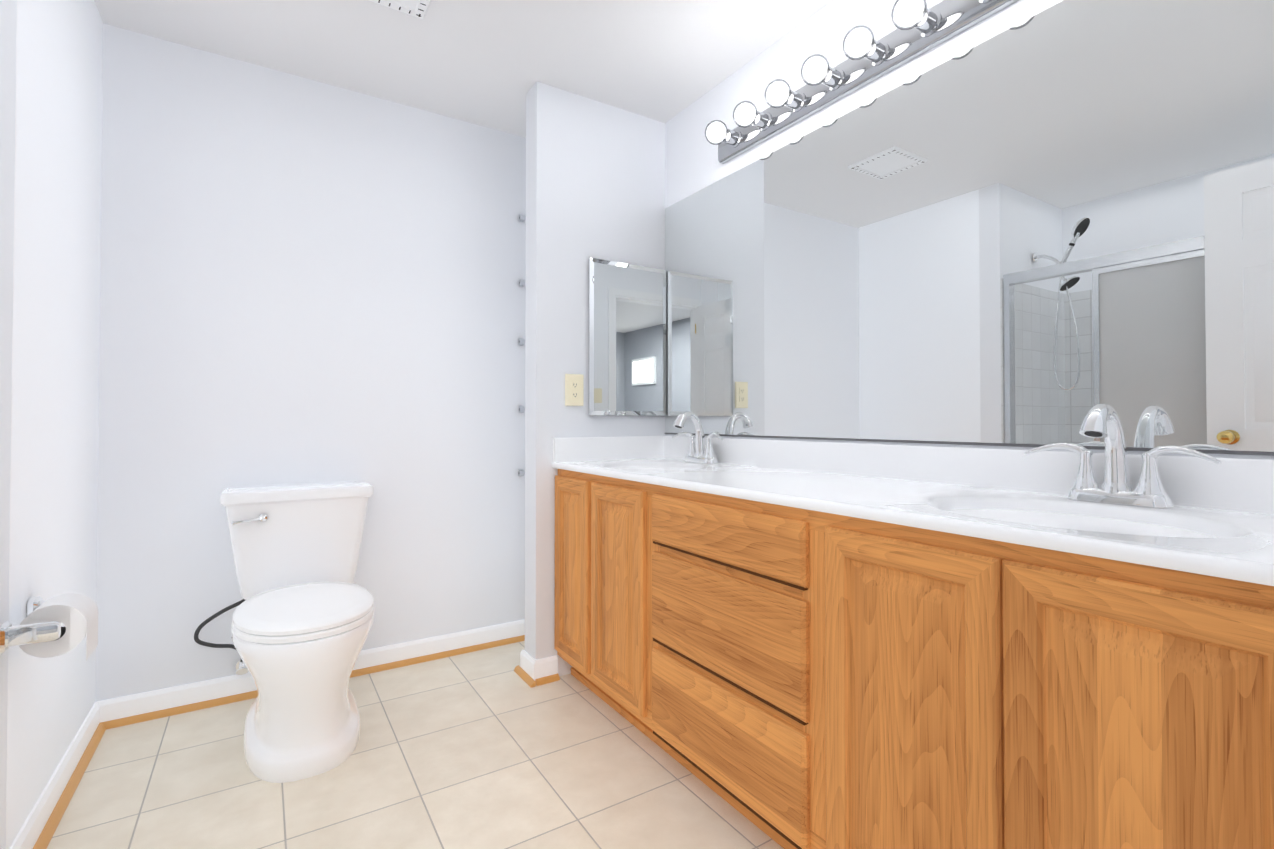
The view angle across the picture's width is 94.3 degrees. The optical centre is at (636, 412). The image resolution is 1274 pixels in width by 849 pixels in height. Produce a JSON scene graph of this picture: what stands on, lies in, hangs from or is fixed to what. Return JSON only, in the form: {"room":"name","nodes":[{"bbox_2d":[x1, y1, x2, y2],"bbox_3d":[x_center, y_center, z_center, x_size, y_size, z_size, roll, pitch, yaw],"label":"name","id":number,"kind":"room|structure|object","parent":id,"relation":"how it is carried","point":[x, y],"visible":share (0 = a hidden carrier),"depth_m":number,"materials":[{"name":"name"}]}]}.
{"room":"bathroom","nodes":[
{"label":"bathroom","id":0,"kind":"room"},
{"bbox_2d":[0,0,16,848],"bbox_3d":[-1.669,-0.141,0.980,0.871,2.310,0.110,0,-1,-32],"label":"wall","id":1,"kind":"structure","parent":0,"point":[8,34],"depth_m":1.23,"materials":[{"name":"white paint"}]},
{"bbox_2d":[6,0,102,848],"bbox_3d":[-1.593,-0.133,1.568,0.110,2.310,0.801,0,-1,-32],"label":"wall","id":2,"kind":"structure","parent":0,"point":[56,347],"depth_m":1.51,"materials":[{"name":"white paint"}]},
{"bbox_2d":[0,593,97,660],"bbox_3d":[-1.294,0.482,1.314,0.126,0.131,0.257,0,-1,-32],"label":"toilet paper holder","id":3,"kind":"object","parent":2,"relation":"attached to","point":[39,631],"visible":1,"depth_m":1.28,"materials":[{"name":"silver metal"}]},
{"bbox_2d":[9,700,104,848],"bbox_3d":[-1.530,0.980,1.570,0.013,0.085,0.780,0,-1,-32],"label":"baseboard","id":4,"kind":"structure","parent":2,"relation":"attached to","point":[28,834],"depth_m":1.53,"materials":[{"name":"white"}]},
{"bbox_2d":[33,720,112,848],"bbox_3d":[-1.517,1.013,1.566,0.032,0.019,0.763,0,-1,-32],"label":"trim","id":5,"kind":"structure","parent":2,"relation":"attached to","point":[52,823],"depth_m":1.58,"materials":[{"name":"brown wood"}]},
{"bbox_2d":[95,23,525,701],"bbox_3d":[-0.970,-0.121,2.504,2.165,2.310,0.110,0,-1,-32],"label":"wall","id":6,"kind":"structure","parent":0,"point":[303,281],"depth_m":2.23,"materials":[{"name":"white paint"}]},
{"bbox_2d":[105,619,524,721],"bbox_3d":[-1.054,0.990,2.364,1.669,0.085,0.013,0,-1,-32],"label":"baseboard","id":7,"kind":"structure","parent":6,"relation":"attached to","point":[161,699],"depth_m":2.13,"materials":[{"name":"white wood"}]},
{"bbox_2d":[113,635,524,727],"bbox_3d":[-1.049,1.023,2.355,1.669,0.019,0.032,0,-1,-32],"label":"trim","id":8,"kind":"structure","parent":6,"relation":"attached to","point":[253,694],"depth_m":2.14,"materials":[{"name":"brown wood"}]},
{"bbox_2d":[518,214,524,475],"bbox_3d":[-0.529,-0.308,2.709,0.022,1.202,0.022,0,-1,-32],"label":"clips","id":9,"kind":"object","parent":6,"relation":"attached to","point":[521,409],"visible":0.98,"depth_m":2.70,"materials":[{"name":"silver metal"}]},
{"bbox_2d":[47,641,783,848],"bbox_3d":[-0.546,1.046,1.105,2.936,0.060,2.901,0,-1,-32],"label":"floor","id":10,"kind":"structure","parent":0,"point":[489,748],"depth_m":1.63,"materials":[{"name":"tile"}]},
{"bbox_2d":[194,481,373,782],"bbox_3d":[-1.111,0.645,1.894,0.542,0.762,0.748,0,-1,-32],"label":"toilet","id":11,"kind":"object","parent":10,"relation":"on","point":[303,618],"visible":1,"depth_m":1.76,"materials":[{"name":"white ceramic"}]},
{"bbox_2d":[554,469,581,682],"bbox_3d":[-0.022,0.624,2.314,0.535,0.814,0.295,0,-1,-32],"label":"base cabinet","id":12,"kind":"object","parent":10,"relation":"on","point":[568,484],"depth_m":2.18,"materials":[{"name":"brown wood"}]},
{"bbox_2d":[582,473,637,728],"bbox_3d":[0.158,0.621,2.031,0.535,0.814,0.376,0,-1,-32],"label":"base cabinet","id":13,"kind":"object","parent":10,"relation":"on","point":[609,504],"depth_m":1.93,"materials":[{"name":"brown wood"}]},
{"bbox_2d":[638,482,797,848],"bbox_3d":[0.421,0.616,1.619,0.535,0.814,0.638,0,-1,-32],"label":"base cabinet","id":14,"kind":"object","parent":10,"relation":"on","point":[786,677],"depth_m":1.45,"materials":[{"name":"brown wood"}]},
{"bbox_2d":[798,508,985,848],"bbox_3d":[0.683,0.610,1.207,0.535,0.814,0.374,0,-1,-32],"label":"base cabinet","id":15,"kind":"object","parent":10,"relation":"on","point":[892,617],"depth_m":1.07,"materials":[{"name":"brown wood"}]},
{"bbox_2d":[982,538,1273,848],"bbox_3d":[0.889,0.606,0.883,0.535,0.814,0.395,0,-1,-32],"label":"base cabinet","id":16,"kind":"object","parent":10,"relation":"on","point":[1129,705],"depth_m":0.78,"materials":[{"name":"brown wood"}]},
{"bbox_2d":[552,436,1273,585],"bbox_3d":[0.445,0.205,1.580,0.541,0.230,2.044,0,-1,-32],"label":"countertop","id":17,"kind":"structure","parent":16,"relation":"on","point":[1216,520],"depth_m":1.23,"materials":[{"name":"white stone"}]},
{"bbox_2d":[672,411,722,463],"bbox_3d":[0.204,0.095,2.240,0.156,0.194,0.313,0,-1,-32],"label":"faucet","id":18,"kind":"object","parent":17,"relation":"on","point":[700,450],"visible":1,"depth_m":2.24,"materials":[{"name":"silver metal"}]},
{"bbox_2d":[1024,403,1221,507],"bbox_3d":[0.905,0.081,1.139,0.156,0.194,0.313,0,-1,-32],"label":"faucet","id":19,"kind":"object","parent":17,"relation":"on","point":[1102,420],"visible":1,"depth_m":1.14,"materials":[{"name":"silver metal"}]},
{"bbox_2d":[94,0,832,137],"bbox_3d":[-0.546,-1.324,1.135,2.936,0.060,2.901,0,-1,-32],"label":"ceiling","id":20,"kind":"structure","parent":0,"point":[487,63],"depth_m":2.06,"materials":[{"name":"white paint"}]},
{"bbox_2d":[369,0,430,18],"bbox_3d":[-0.734,-1.280,1.732,0.270,0.012,0.270,0,-1,-32],"label":"ceiling vent","id":21,"kind":"object","parent":20,"relation":"in","point":[417,8],"visible":1,"depth_m":1.85,"materials":[{"name":"white"}]},
{"bbox_2d":[525,81,664,675],"bbox_3d":[-0.161,-0.121,2.478,0.607,2.310,0.110,0,-1,-32],"label":"wall","id":22,"kind":"structure","parent":0,"point":[595,178],"depth_m":2.35,"materials":[{"name":"white paint"}]},
{"bbox_2d":[514,665,532,678],"bbox_3d":[-0.212,1.025,2.514,0.639,0.019,0.034,0,-1,-32],"label":"trim","id":23,"kind":"structure","parent":22,"relation":"attached to","point":[518,669],"depth_m":2.31,"materials":[{"name":"brown wood"}]},
{"bbox_2d":[520,650,557,677],"bbox_3d":[-0.199,0.992,2.512,0.620,0.085,0.014,0,-1,-32],"label":"baseboard","id":24,"kind":"structure","parent":22,"relation":"attached to","point":[531,666],"depth_m":2.27,"materials":[{"name":"white wood"}]},
{"bbox_2d":[565,374,583,405],"bbox_3d":[-0.247,-0.088,2.344,0.080,0.125,0.008,0,-1,-32],"label":"electrical outlet plate","id":25,"kind":"object","parent":22,"relation":"attached to","point":[574,389],"visible":1,"depth_m":2.34,"materials":[{"name":"beige plastic"}]},
{"bbox_2d":[588,257,665,415],"bbox_3d":[-0.036,-0.304,2.481,0.376,0.635,0.022,0,-1,-32],"label":"mirrored medicine cabinet","id":26,"kind":"object","parent":22,"relation":"attached to","point":[626,339],"visible":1,"depth_m":2.46,"materials":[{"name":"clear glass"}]},
{"bbox_2d":[665,0,1273,459],"bbox_3d":[0.673,-0.130,1.836,0.110,2.310,2.781,0,-1,-32],"label":"wall","id":27,"kind":"structure","parent":0,"point":[691,162],"depth_m":1.95,"materials":[{"name":"white paint"}]},
{"bbox_2d":[705,0,1018,163],"bbox_3d":[0.723,-1.015,1.515,0.161,0.098,1.706,0,-1,-32],"label":"vanity light fixture","id":28,"kind":"object","parent":27,"relation":"attached to","point":[920,31],"visible":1,"depth_m":1.72,"materials":[{"name":"silver metal"}]},
{"bbox_2d":[665,0,1273,455],"bbox_3d":[0.671,-0.410,1.733,0.006,0.991,2.041,0,-1,-32],"label":"mirror","id":29,"kind":"object","parent":27,"relation":"attached to","point":[1053,224],"visible":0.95,"depth_m":1.39,"materials":[{"name":"clear glass"}]}
]}

